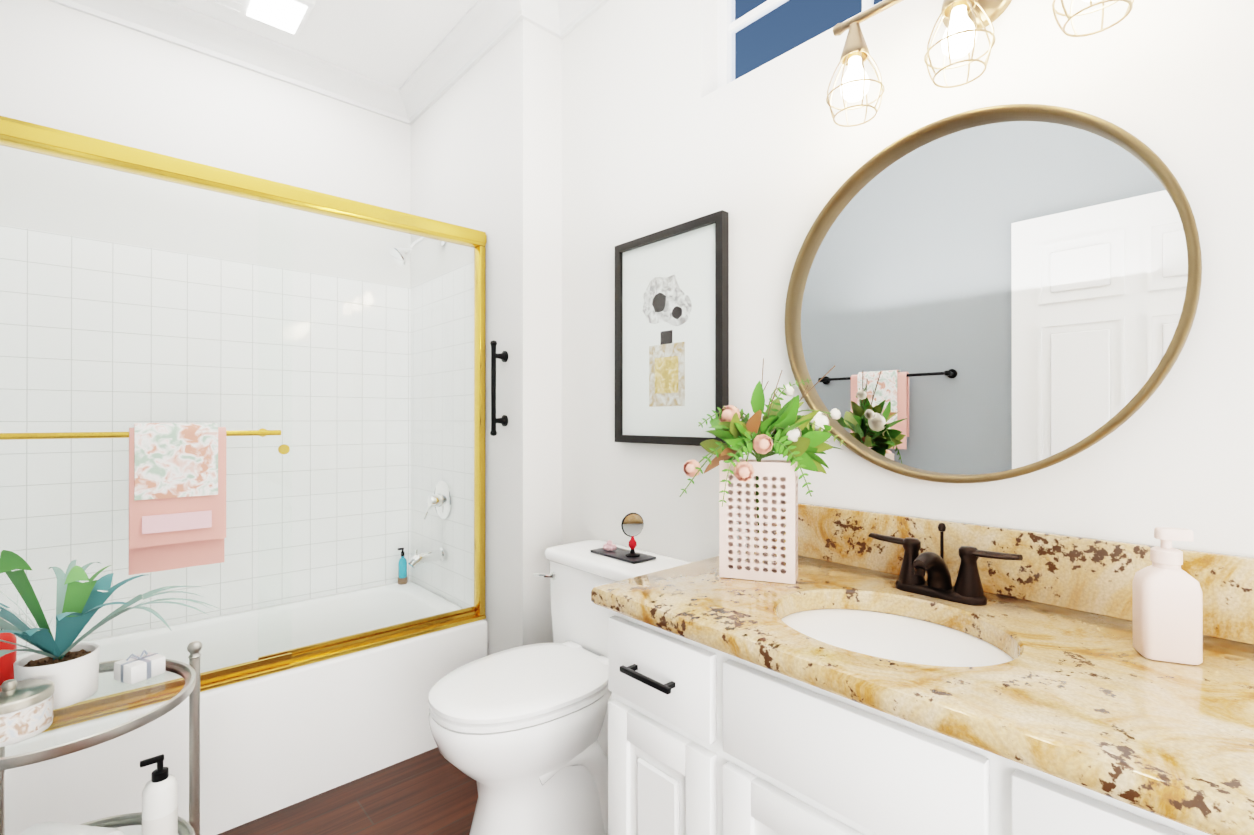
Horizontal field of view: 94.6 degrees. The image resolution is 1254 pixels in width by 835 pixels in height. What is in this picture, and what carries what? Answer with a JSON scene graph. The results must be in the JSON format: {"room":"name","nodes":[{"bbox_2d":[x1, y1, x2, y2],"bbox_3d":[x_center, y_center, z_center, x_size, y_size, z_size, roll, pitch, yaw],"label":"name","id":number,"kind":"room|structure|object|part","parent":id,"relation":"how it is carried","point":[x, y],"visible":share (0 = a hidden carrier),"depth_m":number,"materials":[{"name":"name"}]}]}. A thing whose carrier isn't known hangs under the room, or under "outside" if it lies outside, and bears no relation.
{"room":"bathroom","nodes":[
{"label":"bathroom","id":0,"kind":"room"},
{"bbox_2d":[0,0,410,653],"bbox_3d":[-1.670,-0.167,2.358,1.780,2.740,0.120,0,0,-42],"label":"wall","id":1,"kind":"structure","parent":0,"point":[64,68],"depth_m":2.27,"materials":[{"name":"tile"}]},
{"bbox_2d":[48,0,415,124],"bbox_3d":[-1.598,-1.485,2.282,1.540,0.104,0.095,0,0,-42],"label":"crown molding","id":2,"kind":"structure","parent":1,"relation":"attached to","point":[165,20],"depth_m":2.33,"materials":[{"name":"white paint"}]},
{"bbox_2d":[168,0,477,87],"bbox_3d":[-0.075,-1.582,0.731,1.950,0.080,4.680,0,0,-42],"label":"ceiling","id":3,"kind":"structure","parent":0,"point":[394,43],"depth_m":2.30,"materials":[{"name":"white paint"}]},
{"bbox_2d":[206,0,314,37],"bbox_3d":[-1.342,-1.524,2.119,0.300,0.026,0.260,0,0,-42],"label":"recessed light","id":4,"kind":"object","parent":3,"relation":"in","point":[289,17],"visible":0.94,"depth_m":2.15,"materials":[{"name":"white"}]},
{"bbox_2d":[217,747,477,834],"bbox_3d":[-0.075,1.228,0.723,1.950,0.060,4.680,0,0,-42],"label":"floor","id":5,"kind":"structure","parent":0,"point":[434,791],"depth_m":1.78,"materials":[{"name":"brown wood"}]},
{"bbox_2d":[0,641,202,834],"bbox_3d":[-1.019,0.836,1.056,0.406,0.725,0.389,0,0,-42],"label":"cart","id":6,"kind":"object","parent":5,"relation":"on","point":[190,673],"visible":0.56,"depth_m":1.14,"materials":[{"name":"silver metal"}]},
{"bbox_2d":[0,617,16,684],"bbox_3d":[-1.173,0.442,1.079,0.046,0.153,0.046,0,0,-42],"label":"bottle","id":7,"kind":"object","parent":6,"relation":"on","point":[7,661],"visible":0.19,"depth_m":1.07,"materials":[{"name":"red plastic"}]},
{"bbox_2d":[0,679,54,746],"bbox_3d":[-1.012,0.474,0.948,0.106,0.087,0.106,0,0,-42],"label":"candle tin","id":8,"kind":"object","parent":6,"relation":"on","point":[26,709],"visible":0.98,"depth_m":0.94,"materials":[{"name":"white"}]},
{"bbox_2d":[20,821,124,834],"bbox_3d":[-1.041,0.804,1.019,0.172,0.086,0.185,0,0,8],"label":"rolled towels","id":9,"kind":"object","parent":6,"relation":"on","point":[51,828],"visible":1,"depth_m":1.07,"materials":[{"name":"white fabric"}]},
{"bbox_2d":[0,550,218,709],"bbox_3d":[-1.053,0.369,1.058,0.477,0.299,0.436,0,0,-42],"label":"potted plant","id":10,"kind":"object","parent":6,"relation":"on","point":[66,666],"visible":0.96,"depth_m":1.05,"materials":[{"name":"teal plant"}]},
{"bbox_2d":[13,643,99,709],"bbox_3d":[-1.048,0.477,1.065,0.114,0.082,0.114,0,0,-42],"label":"pot","id":11,"kind":"object","parent":10,"relation":"attached to","point":[74,671],"depth_m":1.05,"materials":[{"name":"white ceramic"}]},
{"bbox_2d":[114,650,164,683],"bbox_3d":[-0.977,0.494,1.160,0.061,0.048,0.061,0,0,23],"label":"gift box","id":12,"kind":"object","parent":6,"relation":"on","point":[133,668],"visible":1,"depth_m":1.14,"materials":[{"name":"white paper"}]},
{"bbox_2d":[140,754,177,834],"bbox_3d":[-0.901,0.750,1.114,0.057,0.196,0.054,0,0,-42],"label":"lotion bottle","id":13,"kind":"object","parent":6,"relation":"on","point":[160,803],"visible":1,"depth_m":1.10,"materials":[{"name":"white plastic"}]},
{"bbox_2d":[5,580,487,834],"bbox_3d":[-1.367,0.995,2.021,1.534,0.414,0.777,0,0,-42],"label":"bathtub","id":14,"kind":"object","parent":5,"relation":"on","point":[272,742],"visible":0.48,"depth_m":1.84,"materials":[{"name":"white ceramic"}]},
{"bbox_2d":[0,115,486,732],"bbox_3d":[-1.135,0.029,1.768,1.530,1.515,0.057,0,0,-42],"label":"shower door","id":15,"kind":"structure","parent":14,"relation":"on","point":[40,139],"depth_m":1.80,"materials":[{"name":"clear glass"}]},
{"bbox_2d":[0,428,474,715],"bbox_3d":[-1.122,0.394,1.753,1.474,0.722,0.095,0,0,-42],"label":"hardware piece","id":16,"kind":"object","parent":15,"relation":"attached to","point":[283,655],"visible":0.6,"depth_m":1.69,"materials":[{"name":"gold metal"}]},
{"bbox_2d":[134,423,217,500],"bbox_3d":[-1.240,0.169,1.593,0.180,0.308,0.054,0,0,-42],"label":"hand towel","id":17,"kind":"object","parent":16,"relation":"hanging from","point":[173,460],"visible":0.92,"depth_m":1.57,"materials":[{"name":"multicoloured fabric"}]},
{"bbox_2d":[129,427,225,574],"bbox_3d":[-1.236,0.223,1.596,0.210,0.392,0.040,0,0,-42],"label":"towel","id":18,"kind":"object","parent":16,"relation":"hanging from","point":[155,552],"visible":0.58,"depth_m":1.59,"materials":[{"name":"pink fabric"}]},
{"bbox_2d":[142,510,211,533],"bbox_3d":[-1.221,0.284,1.573,0.150,0.047,0.004,0,0,-42],"label":"band","id":19,"kind":"object","parent":18,"relation":"attached to","point":[174,522],"visible":1,"depth_m":1.57,"materials":[{"name":"pink fabric"}]},
{"bbox_2d":[398,548,407,584],"bbox_3d":[-1.067,0.704,2.751,0.044,0.169,0.044,0,0,-42],"label":"shampoo bottle","id":20,"kind":"object","parent":14,"relation":"on","point":[402,564],"depth_m":2.74,"materials":[{"name":"teal plastic"}]},
{"bbox_2d":[428,540,691,834],"bbox_3d":[-0.205,0.811,1.616,0.695,0.782,0.511,0,0,-42],"label":"toilet","id":21,"kind":"object","parent":5,"relation":"on","point":[520,735],"visible":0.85,"depth_m":1.48,"materials":[{"name":"white ceramic"}]},
{"bbox_3d":[-0.279,0.704,1.538,0.481,0.049,0.374,0,0,-42],"label":"seat","id":22,"kind":"part","parent":21,"relation":"part of","materials":[{"name":"white plastic"}]},
{"bbox_3d":[-0.262,0.504,1.848,0.031,0.030,0.091,0,0,-42],"label":"lever","id":23,"kind":"part","parent":21,"relation":"part of","materials":[{"name":"silver metal"}]},
{"bbox_2d":[591,547,655,563],"bbox_3d":[-0.014,0.415,1.753,0.090,0.007,0.200,0,0,-42],"label":"tray","id":24,"kind":"object","parent":21,"relation":"on","point":[618,553],"visible":0.71,"depth_m":1.72,"materials":[{"name":"grey"}]},
{"bbox_2d":[603,540,616,550],"bbox_3d":[-0.055,0.396,1.797,0.038,0.030,0.046,0,0,-42],"label":"bead","id":25,"kind":"object","parent":24,"relation":"on","point":[609,545],"visible":1,"depth_m":1.79,"materials":[{"name":"pink"}]},
{"bbox_2d":[621,513,643,556],"bbox_3d":[0.017,0.347,1.720,0.068,0.128,0.044,0,0,-42],"label":"mirror","id":26,"kind":"object","parent":24,"relation":"on","point":[632,524],"visible":1,"depth_m":1.71,"materials":[{"name":"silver metal"}]},
{"bbox_2d":[591,599,1234,834],"bbox_3d":[0.806,0.786,0.596,0.576,0.822,1.966,0,0,-42],"label":"bathroom vanity","id":27,"kind":"object","parent":5,"relation":"on","point":[705,737],"depth_m":0.84,"materials":[{"name":"white wood"}]},
{"bbox_2d":[591,547,1253,834],"bbox_3d":[0.810,0.356,0.607,0.556,0.037,2.016,0,0,-42],"label":"countertop","id":28,"kind":"structure","parent":27,"relation":"on","point":[1074,693],"depth_m":0.75,"materials":[{"name":"beige stone"}]},
{"bbox_2d":[679,358,845,583],"bbox_3d":[0.288,0.106,1.236,0.327,0.465,0.261,0,0,-42],"label":"flower arrangement","id":29,"kind":"object","parent":28,"relation":"on","point":[799,441],"visible":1,"depth_m":1.21,"materials":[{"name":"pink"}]},
{"bbox_2d":[771,591,1018,678],"bbox_3d":[0.432,0.450,0.964,0.344,0.173,0.400,0,0,-42],"label":"sink","id":30,"kind":"object","parent":28,"relation":"in","point":[964,649],"depth_m":1.00,"materials":[{"name":"white ceramic"}]},
{"bbox_2d":[863,527,1026,606],"bbox_3d":[0.572,0.279,1.083,0.124,0.120,0.269,0,0,-42],"label":"faucet","id":31,"kind":"object","parent":28,"relation":"on","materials":[{"name":"black metal"}]},
{"bbox_2d":[1132,527,1202,664],"bbox_3d":[0.762,0.247,0.817,0.066,0.181,0.048,0,0,23],"label":"soap dispenser","id":32,"kind":"object","parent":28,"relation":"on","point":[1167,609],"visible":1,"depth_m":0.80,"materials":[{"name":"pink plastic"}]},
{"bbox_2d":[410,19,550,654],"bbox_3d":[-0.672,-0.167,2.494,0.120,2.740,1.020,0,0,-42],"label":"wall","id":33,"kind":"structure","parent":0,"point":[481,144],"depth_m":2.23,"materials":[{"name":"paint"}]},
{"bbox_2d":[390,237,451,567],"bbox_3d":[-0.896,-0.087,2.477,0.230,1.457,0.170,0,0,-42],"label":"shower fixture","id":34,"kind":"object","parent":33,"relation":"attached to","point":[442,505],"depth_m":2.50,"materials":[{"name":"silver metal"}]},
{"bbox_2d":[490,340,507,435],"bbox_3d":[-0.478,-0.108,2.143,0.062,0.354,0.042,0,0,-42],"label":"grab bar","id":35,"kind":"object","parent":33,"relation":"attached to","point":[503,357],"visible":1,"depth_m":2.12,"materials":[{"name":"black metal"}]},
{"bbox_2d":[396,0,608,119],"bbox_3d":[0.501,-1.489,1.172,0.264,0.104,4.320,0,0,-42],"label":"crown molding","id":36,"kind":"structure","parent":33,"relation":"attached to","point":[475,34],"depth_m":2.24,"materials":[{"name":"white paint"}]},
{"bbox_3d":[0.857,-1.489,0.888,0.120,0.104,3.420,0,0,-42],"label":"crown molding","id":37,"kind":"part","parent":36,"relation":"part of","materials":[{"name":"white paint"}]},
{"bbox_2d":[550,34,561,642],"bbox_3d":[-0.263,-0.168,2.258,0.170,2.740,0.120,0,0,-42],"label":"wall jog","id":38,"kind":"object","parent":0,"point":[556,250],"visible":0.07,"depth_m":2.17,"materials":[{"name":"white paint"}]},
{"bbox_2d":[561,0,1253,561],"bbox_3d":[0.986,-0.171,0.920,0.120,2.740,3.540,0,0,-42],"label":"wall","id":39,"kind":"structure","parent":0,"point":[661,130],"depth_m":1.34,"materials":[{"name":"white paint"}]},
{"bbox_2d":[615,210,728,445],"bbox_3d":[0.120,-0.244,1.762,0.028,0.650,0.450,0,0,-42],"label":"picture","id":40,"kind":"object","parent":39,"relation":"attached to","point":[671,335],"visible":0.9,"depth_m":1.74,"materials":[{"name":"clear glass"},{"name":"black painted wood"},{"name":"printed paper"}]},
{"bbox_2d":[642,274,691,406],"bbox_3d":[0.119,-0.236,1.762,0.001,0.404,0.209,0,0,-42],"label":"painting","id":41,"kind":"object","parent":40,"relation":"attached to","point":[666,298],"depth_m":1.76,"materials":[{"name":"grey"}]},
{"bbox_2d":[717,0,873,88],"bbox_3d":[0.589,-1.155,1.413,0.040,0.450,0.900,0,0,-42],"label":"window unit","id":42,"kind":"structure","parent":39,"relation":"in","point":[728,26],"depth_m":1.71,"materials":[{"name":"white"}]},
{"bbox_2d":[826,0,1133,126],"bbox_3d":[0.635,-0.769,1.090,0.172,0.270,0.516,0,0,-42],"label":"sconce","id":43,"kind":"object","parent":39,"relation":"attached to","point":[964,21],"visible":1,"depth_m":1.11,"materials":[{"name":"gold metal"}]},
{"bbox_2d":[785,104,1201,482],"bbox_3d":[0.648,-0.236,1.171,0.042,0.734,0.734,0,0,-42],"label":"wall mirror","id":44,"kind":"object","parent":39,"relation":"attached to","point":[993,293],"visible":1,"depth_m":1.12,"materials":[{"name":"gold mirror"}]},
{"bbox_2d":[750,503,1253,642],"bbox_3d":[1.008,0.274,0.787,0.023,0.128,2.016,0,0,-42],"label":"backsplash","id":45,"kind":"structure","parent":39,"relation":"attached to","point":[1081,573],"depth_m":1.03,"materials":[{"name":"beige stone"}]}
]}

